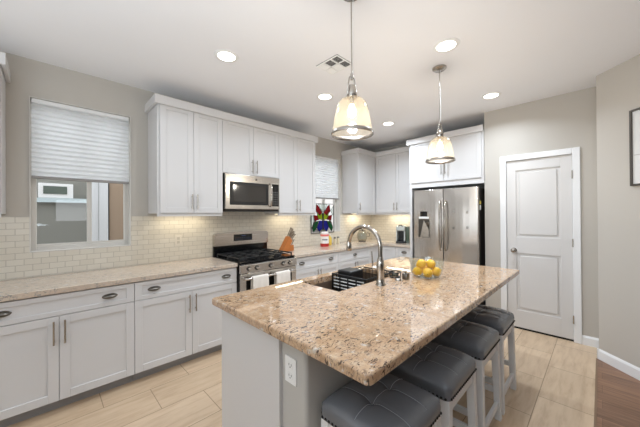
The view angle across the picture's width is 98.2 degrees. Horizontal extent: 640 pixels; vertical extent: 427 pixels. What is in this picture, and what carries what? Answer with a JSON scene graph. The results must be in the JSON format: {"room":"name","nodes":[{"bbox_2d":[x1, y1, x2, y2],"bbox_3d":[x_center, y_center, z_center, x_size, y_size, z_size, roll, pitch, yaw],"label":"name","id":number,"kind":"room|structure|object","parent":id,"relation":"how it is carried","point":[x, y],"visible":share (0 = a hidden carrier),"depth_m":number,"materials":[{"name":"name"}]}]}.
{"room":"kitchen","nodes":[
{"label":"kitchen","id":0,"kind":"room"},
{"bbox_2d":[0,51,368,280],"bbox_3d":[-1.856,0.067,3.086,8.100,2.780,0.160,0,0,-45],"label":"wall","id":1,"kind":"structure","parent":0,"point":[29,77],"depth_m":2.52,"materials":[{"name":"beige paint"}]},
{"bbox_2d":[0,65,5,217],"bbox_3d":[-2.566,-0.535,1.988,0.387,1.135,0.399,0,0,-45],"label":"upper cabinet","id":2,"kind":"object","parent":1,"relation":"attached to","point":[2,77],"visible":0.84,"depth_m":2.10,"materials":[{"name":"white paint"}]},
{"bbox_2d":[0,52,10,82],"bbox_3d":[-2.563,-1.117,2.003,0.415,0.085,0.401,0,0,-45],"label":"crown molding","id":3,"kind":"structure","parent":2,"relation":"attached to","point":[3,59],"depth_m":2.06,"materials":[{"name":"white paint"}]},
{"bbox_2d":[29,96,130,252],"bbox_3d":[-2.264,-0.335,2.662,0.725,1.335,0.146,0,0,-45],"label":"window","id":4,"kind":"structure","parent":1,"relation":"in","point":[126,241],"depth_m":2.67,"materials":[{"name":"white plastic"}]},
{"bbox_2d":[31,98,128,183],"bbox_3d":[-2.243,-0.649,2.641,0.701,0.691,0.050,0,0,-45],"label":"cellular shade","id":5,"kind":"object","parent":4,"relation":"attached to","point":[69,143],"visible":1,"depth_m":2.59,"materials":[{"name":"white fabric"}]},
{"bbox_2d":[148,103,222,215],"bbox_3d":[-1.471,-0.538,3.070,0.665,1.135,0.399,0,0,-45],"label":"upper cabinet","id":6,"kind":"object","parent":1,"relation":"attached to","point":[185,163],"visible":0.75,"depth_m":2.91,"materials":[{"name":"white paint"}]},
{"bbox_2d":[0,212,409,280],"bbox_3d":[-0.379,0.217,3.548,5.350,0.635,1.258,0,0,-45],"label":"tile backsplash","id":7,"kind":"structure","parent":1,"relation":"attached to","point":[152,237],"depth_m":3.09,"materials":[{"name":"beige tile"}]},
{"bbox_2d":[175,235,181,244],"bbox_3d":[-1.626,0.306,3.182,0.070,0.110,0.007,0,0,-45],"label":"wall outlet","id":8,"kind":"object","parent":7,"relation":"attached to","point":[178,238],"visible":1,"depth_m":3.18,"materials":[{"name":"beige plastic"}]},
{"bbox_2d":[222,120,278,178],"bbox_3d":[-0.954,-0.789,3.584,0.793,0.635,0.399,0,0,-45],"label":"upper cabinet","id":9,"kind":"object","parent":1,"relation":"attached to","point":[246,150],"visible":0.78,"depth_m":3.43,"materials":[{"name":"white paint"}]},
{"bbox_2d":[144,93,317,142],"bbox_3d":[-0.952,-1.121,3.595,2.205,0.085,0.401,0,0,-45],"label":"crown molding","id":10,"kind":"structure","parent":9,"relation":"attached to","point":[156,98],"depth_m":3.14,"materials":[{"name":"white paint"}]},
{"bbox_2d":[223,173,279,211],"bbox_3d":[-0.931,-0.247,3.564,0.764,0.444,0.444,0,0,-45],"label":"microwave","id":11,"kind":"object","parent":9,"relation":"attached to","point":[241,193],"visible":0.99,"depth_m":3.40,"materials":[{"name":"grey metal"}]},
{"bbox_2d":[264,134,315,214],"bbox_3d":[-0.426,-0.540,4.103,0.684,1.135,0.399,0,0,-45],"label":"upper cabinet","id":12,"kind":"object","parent":1,"relation":"attached to","point":[297,180],"visible":0.81,"depth_m":3.96,"materials":[{"name":"white paint"}]},
{"bbox_2d":[311,154,339,232],"bbox_3d":[0.062,-0.340,4.961,0.725,1.335,0.146,0,0,-45],"label":"window","id":13,"kind":"structure","parent":1,"relation":"in","point":[336,227],"depth_m":5.18,"materials":[{"name":"white plastic"}]},
{"bbox_2d":[311,203,333,233],"bbox_3d":[0.051,0.083,4.828,0.570,0.512,0.024,0,0,-45],"label":"butterfly","id":14,"kind":"object","parent":13,"relation":"attached to","point":[322,225],"visible":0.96,"depth_m":4.82,"materials":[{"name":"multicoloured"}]},
{"bbox_2d":[315,155,338,199],"bbox_3d":[0.082,-0.629,4.940,0.701,0.741,0.050,0,0,-45],"label":"cellular shade","id":15,"kind":"object","parent":13,"relation":"attached to","point":[326,169],"visible":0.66,"depth_m":4.96,"materials":[{"name":"white fabric"}]},
{"bbox_2d":[342,153,375,214],"bbox_3d":[0.765,-0.543,5.281,0.574,1.135,0.399,0,0,-45],"label":"upper cabinet","id":16,"kind":"object","parent":1,"relation":"attached to","point":[358,170],"visible":0.87,"depth_m":5.12,"materials":[{"name":"white paint"}]},
{"bbox_2d":[7,328,596,426],"bbox_3d":[-0.656,1.469,1.876,8.400,0.050,3.546,0,0,-45],"label":"floor","id":17,"kind":"structure","parent":0,"point":[555,377],"depth_m":2.19,"materials":[{"name":"beige wood"}]},
{"bbox_2d":[0,282,134,426],"bbox_3d":[-2.106,1.019,2.228,0.926,0.872,0.674,0,0,-45],"label":"base cabinet","id":18,"kind":"object","parent":17,"relation":"on","point":[59,350],"visible":0.99,"depth_m":2.03,"materials":[{"name":"white paint"}]},
{"bbox_2d":[132,267,236,380],"bbox_3d":[-1.443,1.018,2.884,0.935,0.872,0.674,0,0,-45],"label":"base cabinet","id":19,"kind":"object","parent":17,"relation":"on","point":[176,321],"visible":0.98,"depth_m":2.58,"materials":[{"name":"white paint"}]},
{"bbox_2d":[0,257,237,301],"bbox_3d":[-1.863,0.561,2.490,2.090,0.042,0.653,0,0,-45],"label":"countertop","id":20,"kind":"structure","parent":19,"relation":"on","point":[23,288],"depth_m":2.35,"materials":[{"name":"beige stone"}]},
{"bbox_2d":[212,231,296,291],"bbox_3d":[-0.798,0.828,3.469,0.784,1.187,0.747,0,0,-45],"label":"gas range","id":21,"kind":"object","parent":17,"relation":"on","point":[249,250],"visible":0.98,"depth_m":3.44,"materials":[{"name":"grey metal"}]},
{"bbox_2d":[215,252,294,263],"bbox_3d":[-0.813,0.540,3.483,0.776,0.013,0.615,0,0,-45],"label":"cooktop","id":22,"kind":"object","parent":21,"relation":"in","point":[278,257],"depth_m":3.30,"materials":[{"name":"black metal"}]},
{"bbox_2d":[251,273,268,288],"bbox_3d":[-0.665,0.867,3.086,0.200,0.366,0.063,0,0,-45],"label":"dish towel","id":23,"kind":"object","parent":21,"relation":"hanging from","point":[258,281],"visible":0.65,"depth_m":3.06,"materials":[{"name":"beige fabric"}]},
{"bbox_2d":[274,270,290,283],"bbox_3d":[-0.445,0.866,3.304,0.200,0.366,0.063,0,0,-45],"label":"dish towel","id":24,"kind":"object","parent":21,"relation":"hanging from","point":[281,276],"visible":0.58,"depth_m":3.27,"materials":[{"name":"beige fabric"}]},
{"bbox_2d":[222,310,352,426],"bbox_3d":[0.471,1.002,2.240,2.267,0.872,0.782,0,0,-45],"label":"kitchen island","id":25,"kind":"object","parent":17,"relation":"on","point":[267,381],"visible":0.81,"depth_m":1.37,"materials":[{"name":"white paint"}]},
{"bbox_2d":[288,372,292,380],"bbox_3d":[-0.135,0.735,1.255,0.002,0.028,0.035,0,0,-45],"label":"receptacle","id":26,"kind":"object","parent":25,"relation":"attached to","point":[290,374],"depth_m":1.25,"materials":[{"name":"white plastic"}]},
{"bbox_2d":[288,361,292,369],"bbox_3d":[-0.135,0.687,1.255,0.002,0.028,0.035,0,0,-45],"label":"receptacle","id":27,"kind":"object","parent":25,"relation":"attached to","point":[290,363],"depth_m":1.25,"materials":[{"name":"white plastic"}]},
{"bbox_2d":[285,354,296,386],"bbox_3d":[-0.132,0.711,1.257,0.006,0.118,0.079,0,0,-45],"label":"outlet plate","id":28,"kind":"object","parent":25,"relation":"attached to","point":[290,359],"depth_m":1.25,"materials":[{"name":"white plastic"}]},
{"bbox_2d":[212,257,518,385],"bbox_3d":[0.576,0.544,2.143,2.360,0.042,1.198,0,0,-45],"label":"island countertop","id":29,"kind":"structure","parent":25,"relation":"on","point":[363,332],"depth_m":1.48,"materials":[{"name":"beige stone"}]},
{"bbox_2d":[315,273,384,290],"bbox_3d":[0.270,0.680,2.264,0.799,0.224,0.404,0,0,-45],"label":"sink","id":30,"kind":"object","parent":29,"relation":"in","point":[328,285],"visible":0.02,"depth_m":2.39,"materials":[{"name":"silver"}]},
{"bbox_2d":[332,266,393,291],"bbox_3d":[0.376,0.628,2.376,0.434,0.300,0.352,0,0,-45],"label":"dish rack","id":31,"kind":"object","parent":30,"relation":"on","point":[350,277],"visible":0.5,"depth_m":2.31,"materials":[{"name":"black plastic"}]},
{"bbox_2d":[346,225,385,285],"bbox_3d":[0.342,0.304,2.123,0.073,0.438,0.352,0,0,-45],"label":"gooseneck faucet","id":32,"kind":"object","parent":29,"relation":"on","point":[380,279],"visible":1,"depth_m":2.02,"materials":[{"name":"silver metal"}]},
{"bbox_2d":[389,270,400,277],"bbox_3d":[0.614,0.497,2.267,0.101,0.047,0.101,0,0,-45],"label":"sponge holder","id":33,"kind":"object","parent":29,"relation":"on","point":[394,274],"visible":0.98,"depth_m":2.25,"materials":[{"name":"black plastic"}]},
{"bbox_2d":[402,271,409,279],"bbox_3d":[0.678,0.490,2.201,0.058,0.064,0.044,0,0,-45],"label":"soap dispenser","id":34,"kind":"object","parent":29,"relation":"on","point":[405,275],"visible":1,"depth_m":2.19,"materials":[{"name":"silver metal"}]},
{"bbox_2d":[409,256,443,278],"bbox_3d":[0.872,0.444,2.270,0.270,0.145,0.270,0,0,-45],"label":"glass fruit bowl","id":35,"kind":"object","parent":29,"relation":"on","point":[423,277],"visible":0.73,"depth_m":2.21,"materials":[{"name":"clear glass"}]},
{"bbox_2d":[412,267,422,275],"bbox_3d":[0.801,0.473,2.273,0.074,0.075,0.074,0,0,-19],"label":"lemon","id":36,"kind":"object","parent":35,"relation":"in","point":[417,271],"visible":0.86,"depth_m":2.25,"materials":[{"name":"yellow food"}]},
{"bbox_2d":[416,259,426,267],"bbox_3d":[0.832,0.413,2.273,0.075,0.074,0.075,0,0,-36],"label":"lemon","id":37,"kind":"object","parent":35,"relation":"in","point":[421,263],"visible":0.98,"depth_m":2.25,"materials":[{"name":"yellow food"}]},
{"bbox_2d":[423,268,432,277],"bbox_3d":[0.860,0.472,2.211,0.074,0.075,0.074,0,0,-20],"label":"lemon","id":38,"kind":"object","parent":35,"relation":"in","point":[427,272],"visible":1,"depth_m":2.19,"materials":[{"name":"yellow food"}]},
{"bbox_2d":[432,267,440,275],"bbox_3d":[0.944,0.472,2.254,0.075,0.075,0.075,-1,0,32],"label":"lemon","id":39,"kind":"object","parent":35,"relation":"in","point":[436,271],"visible":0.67,"depth_m":2.23,"materials":[{"name":"yellow food"}]},
{"bbox_2d":[426,259,435,268],"bbox_3d":[0.908,0.414,2.276,0.075,0.075,0.075,-1,0,32],"label":"lemon","id":40,"kind":"object","parent":39,"relation":"on","point":[430,264],"visible":0.95,"depth_m":2.25,"materials":[{"name":"yellow food"}]},
{"bbox_2d":[296,252,338,278],"bbox_3d":[-0.234,1.015,4.079,0.848,0.872,0.674,0,0,-45],"label":"base cabinet","id":41,"kind":"object","parent":17,"relation":"on","point":[314,265],"visible":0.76,"depth_m":3.84,"materials":[{"name":"white paint"}]},
{"bbox_2d":[338,247,369,268],"bbox_3d":[0.360,1.014,4.666,0.818,0.872,0.674,0,0,-45],"label":"base cabinet","id":42,"kind":"object","parent":17,"relation":"on","point":[357,257],"visible":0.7,"depth_m":4.42,"materials":[{"name":"white paint"}]},
{"bbox_2d":[370,246,377,262],"bbox_3d":[0.979,1.012,5.297,0.943,0.872,0.649,0,0,-45],"label":"base cabinet","id":43,"kind":"object","parent":17,"relation":"on","point":[374,250],"visible":0.02,"depth_m":4.86,"materials":[{"name":"white paint"}]},
{"bbox_2d":[270,239,409,257],"bbox_3d":[0.590,0.553,4.496,2.620,0.042,1.249,0,0,-45],"label":"countertop","id":44,"kind":"structure","parent":43,"relation":"on","point":[305,251],"depth_m":4.43,"materials":[{"name":"beige stone"}]},
{"bbox_2d":[279,236,293,251],"bbox_3d":[-0.483,0.432,3.961,0.209,0.208,0.100,0,0,-45],"label":"knife block","id":45,"kind":"object","parent":44,"relation":"on","point":[286,245],"visible":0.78,"depth_m":3.94,"materials":[{"name":"orange wood"}]},
{"bbox_2d":[320,232,328,246],"bbox_3d":[0.075,0.415,4.526,0.140,0.240,0.142,0,0,-45],"label":"canister","id":46,"kind":"object","parent":44,"relation":"on","point":[324,236],"visible":0.99,"depth_m":4.47,"materials":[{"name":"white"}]},
{"bbox_2d":[358,229,369,241],"bbox_3d":[0.821,0.381,5.350,0.224,0.305,0.196,0,0,-45],"label":"glass jar","id":47,"kind":"object","parent":44,"relation":"on","point":[360,235],"visible":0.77,"depth_m":5.28,"materials":[{"name":"clear glass"}]},
{"bbox_2d":[396,225,409,242],"bbox_3d":[1.506,0.365,5.021,0.225,0.326,0.270,0,0,23],"label":"coffee maker","id":48,"kind":"object","parent":44,"relation":"on","point":[402,232],"visible":0.97,"depth_m":4.95,"materials":[{"name":"black plastic"}]},
{"bbox_2d":[321,373,441,426],"bbox_3d":[0.271,1.110,1.215,0.430,0.652,0.382,0,0,-45],"label":"counter stool","id":49,"kind":"object","parent":17,"relation":"on","point":[392,401],"visible":0.84,"depth_m":1.16,"materials":[{"name":"grey leather"}]},
{"bbox_2d":[383,246,395,259],"bbox_3d":[1.410,1.008,5.064,0.664,0.872,0.283,0,0,-45],"label":"base cabinet","id":50,"kind":"object","parent":17,"relation":"on","point":[389,252],"visible":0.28,"depth_m":4.85,"materials":[{"name":"white paint"}]},
{"bbox_2d":[396,247,409,257],"bbox_3d":[1.619,1.006,4.852,0.664,0.872,0.308,0,0,-45],"label":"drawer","id":51,"kind":"object","parent":17,"relation":"on","point":[400,251],"visible":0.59,"depth_m":4.66,"materials":[{"name":"white paint"}]},
{"bbox_2d":[389,341,477,426],"bbox_3d":[0.616,1.109,1.556,0.430,0.652,0.382,0,0,-45],"label":"counter stool","id":52,"kind":"object","parent":17,"relation":"on","point":[447,373],"visible":0.61,"depth_m":1.45,"materials":[{"name":"black leather"}]},
{"bbox_2d":[410,178,485,304],"bbox_3d":[2.008,0.480,4.262,0.932,1.914,1.070,0,0,-45],"label":"refrigerator","id":53,"kind":"object","parent":17,"relation":"on","point":[434,217],"depth_m":3.90,"materials":[{"name":"grey metal"}]},
{"bbox_2d":[431,319,501,426],"bbox_3d":[0.982,1.108,1.918,0.430,0.652,0.382,0,0,-45],"label":"counter stool","id":54,"kind":"object","parent":17,"relation":"on","point":[479,341],"visible":0.58,"depth_m":1.79,"materials":[{"name":"black leather"}]},
{"bbox_2d":[461,304,516,414],"bbox_3d":[1.320,1.107,2.252,0.430,0.652,0.382,0,0,-45],"label":"counter stool","id":55,"kind":"object","parent":17,"relation":"on","point":[502,320],"visible":0.58,"depth_m":2.14,"materials":[{"name":"black leather"}]},
{"bbox_2d":[594,358,597,426],"bbox_3d":[1.778,1.426,1.792,2.645,0.004,0.014,0,0,-45],"label":"trim","id":56,"kind":"structure","parent":17,"relation":"on","point":[596,371],"depth_m":2.17,"materials":[{"name":"brown"}]},
{"bbox_2d":[0,0,639,150],"bbox_3d":[0.655,-1.410,0.543,8.400,0.120,7.330,0,0,-45],"label":"ceiling","id":57,"kind":"structure","parent":0,"point":[526,51],"depth_m":2.27,"materials":[{"name":"white paint"}]},
{"bbox_2d":[214,49,238,62],"bbox_3d":[-0.791,-1.329,2.346,0.200,0.006,0.200,0,0,-45],"label":"recessed light","id":58,"kind":"object","parent":57,"relation":"in","point":[224,55],"visible":1,"depth_m":2.33,"materials":[{"name":"white plastic"}]},
{"bbox_2d":[316,93,333,99],"bbox_3d":[0.057,-1.331,3.164,0.200,0.006,0.200,0,0,-45],"label":"recessed light","id":59,"kind":"object","parent":57,"relation":"in","point":[322,96],"visible":1,"depth_m":3.15,"materials":[{"name":"white plastic"}]},
{"bbox_2d":[316,54,352,74],"bbox_3d":[0.131,-1.333,2.494,0.213,0.010,0.253,0,0,-45],"label":"ceiling vent","id":60,"kind":"object","parent":57,"relation":"in","point":[336,63],"visible":0.97,"depth_m":2.48,"materials":[{"name":"grey metal"}]},
{"bbox_2d":[331,0,373,140],"bbox_3d":[0.193,-0.908,1.683,0.257,0.868,0.257,0,0,-45],"label":"pendant lamp","id":61,"kind":"object","parent":57,"relation":"hanging from","point":[351,92],"visible":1,"depth_m":1.67,"materials":[{"name":"silver metal"}]},
{"bbox_2d":[381,121,394,125],"bbox_3d":[1.013,-1.334,4.116,0.200,0.006,0.200,0,0,-45],"label":"recessed light","id":62,"kind":"object","parent":57,"relation":"in","point":[387,123],"visible":1,"depth_m":4.10,"materials":[{"name":"white plastic"}]},
{"bbox_2d":[425,64,455,163],"bbox_3d":[1.105,-0.910,2.557,0.257,0.868,0.257,0,0,-45],"label":"pendant lamp","id":63,"kind":"object","parent":57,"relation":"hanging from","point":[440,68],"visible":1,"depth_m":2.55,"materials":[{"name":"silver metal"}]},
{"bbox_2d":[433,38,459,52],"bbox_3d":[1.009,-1.342,2.220,0.200,0.006,0.200,0,0,-45],"label":"recessed light","id":64,"kind":"object","parent":57,"relation":"in","point":[447,44],"visible":1,"depth_m":2.21,"materials":[{"name":"white plastic"}]},
{"bbox_2d":[481,92,500,98],"bbox_3d":[1.953,-1.344,3.165,0.200,0.006,0.200,0,0,-45],"label":"recessed light","id":65,"kind":"object","parent":57,"relation":"in","point":[491,95],"visible":1,"depth_m":3.15,"materials":[{"name":"white plastic"}]},
{"bbox_2d":[372,128,484,240],"bbox_3d":[1.963,0.051,5.090,0.150,2.780,2.680,0,0,-45],"label":"wall","id":66,"kind":"structure","parent":0,"point":[481,185],"depth_m":4.80,"materials":[{"name":"beige paint"}]},
{"bbox_2d":[375,151,409,214],"bbox_3d":[1.494,-0.548,5.159,0.399,1.135,0.903,0,0,-45],"label":"upper cabinet","id":67,"kind":"object","parent":66,"relation":"attached to","point":[392,176],"visible":0.76,"depth_m":5.10,"materials":[{"name":"white paint"}]},
{"bbox_2d":[409,129,484,183],"bbox_3d":[2.055,-0.800,4.325,0.774,0.645,1.069,0,0,-45],"label":"upper cabinet","id":68,"kind":"object","parent":66,"relation":"attached to","point":[468,149],"visible":0.75,"depth_m":4.00,"materials":[{"name":"white paint"}]},
{"bbox_2d":[341,124,482,156],"bbox_3d":[1.419,-1.132,4.583,0.579,0.085,2.330,0,0,-45],"label":"crown molding","id":69,"kind":"structure","parent":68,"relation":"attached to","point":[478,128],"depth_m":4.36,"materials":[{"name":"white paint"}]},
{"bbox_2d":[484,86,598,337],"bbox_3d":[2.879,0.038,3.538,0.730,2.780,1.185,0,0,-45],"label":"wall","id":70,"kind":"structure","parent":0,"point":[568,120],"depth_m":3.18,"materials":[{"name":"beige paint"}]},
{"bbox_2d":[500,147,581,343],"bbox_3d":[2.612,0.351,3.322,0.185,2.157,0.755,0,0,-45],"label":"door","id":71,"kind":"structure","parent":70,"relation":"in","point":[540,192],"depth_m":3.27,"materials":[{"name":"white paint"}]},
{"bbox_2d":[582,335,598,347],"bbox_3d":[2.580,1.379,3.313,0.014,0.100,1.062,0,0,-45],"label":"baseboard","id":72,"kind":"structure","parent":70,"relation":"attached to","point":[586,340],"depth_m":2.98,"materials":[{"name":"white paint"}]},
{"bbox_2d":[596,54,639,367],"bbox_3d":[3.351,0.025,0.991,0.991,2.780,3.884,0,0,-25],"label":"wall","id":73,"kind":"structure","parent":0,"point":[618,87],"depth_m":2.54,"materials":[{"name":"beige paint"}]},
{"bbox_2d":[597,348,639,380],"bbox_3d":[2.726,1.373,1.957,0.021,0.100,1.554,0,0,0],"label":"baseboard","id":74,"kind":"structure","parent":73,"relation":"attached to","point":[614,361],"depth_m":2.52,"materials":[{"name":"white paint"}]},
{"bbox_2d":[629,107,639,185],"bbox_3d":[2.711,-0.569,2.173,0.022,0.658,0.500,0,0,0],"label":"framed picture","id":75,"kind":"object","parent":73,"relation":"attached to","point":[634,115],"visible":1,"depth_m":2.39,"materials":[{"name":"grey"}]},
{"bbox_2d":[632,110,639,183],"bbox_3d":[2.718,-0.569,2.173,0.008,0.626,0.468,0,0,0],"label":"print","id":76,"kind":"object","parent":75,"relation":"attached to","point":[635,113],"depth_m":2.38,"materials":[{"name":"white"}]},
{"bbox_2d":[597,359,639,426],"bbox_3d":[1.920,1.442,-0.730,8.400,0.050,3.783,0,0,-45],"label":"floor","id":77,"kind":"structure","parent":0,"point":[618,392],"depth_m":2.14,"materials":[{"name":"brown wood"}]},
{"label":"outside","id":78,"kind":"structure","parent":0,"visible":0},
{"bbox_3d":[-4.405,1.843,6.594,21.000,0.090,8.400,0,0,-45],"label":"ground","id":79,"kind":"structure","parent":78,"visible":0},
{"bbox_2d":[37,179,332,243],"bbox_3d":[-2.636,0.319,4.801,10.000,2.900,0.260,0,0,-45],"label":"neighbor house","id":80,"kind":"structure","parent":79,"relation":"on","point":[61,204],"depth_m":3.91,"materials":[{"name":"grey paint"}]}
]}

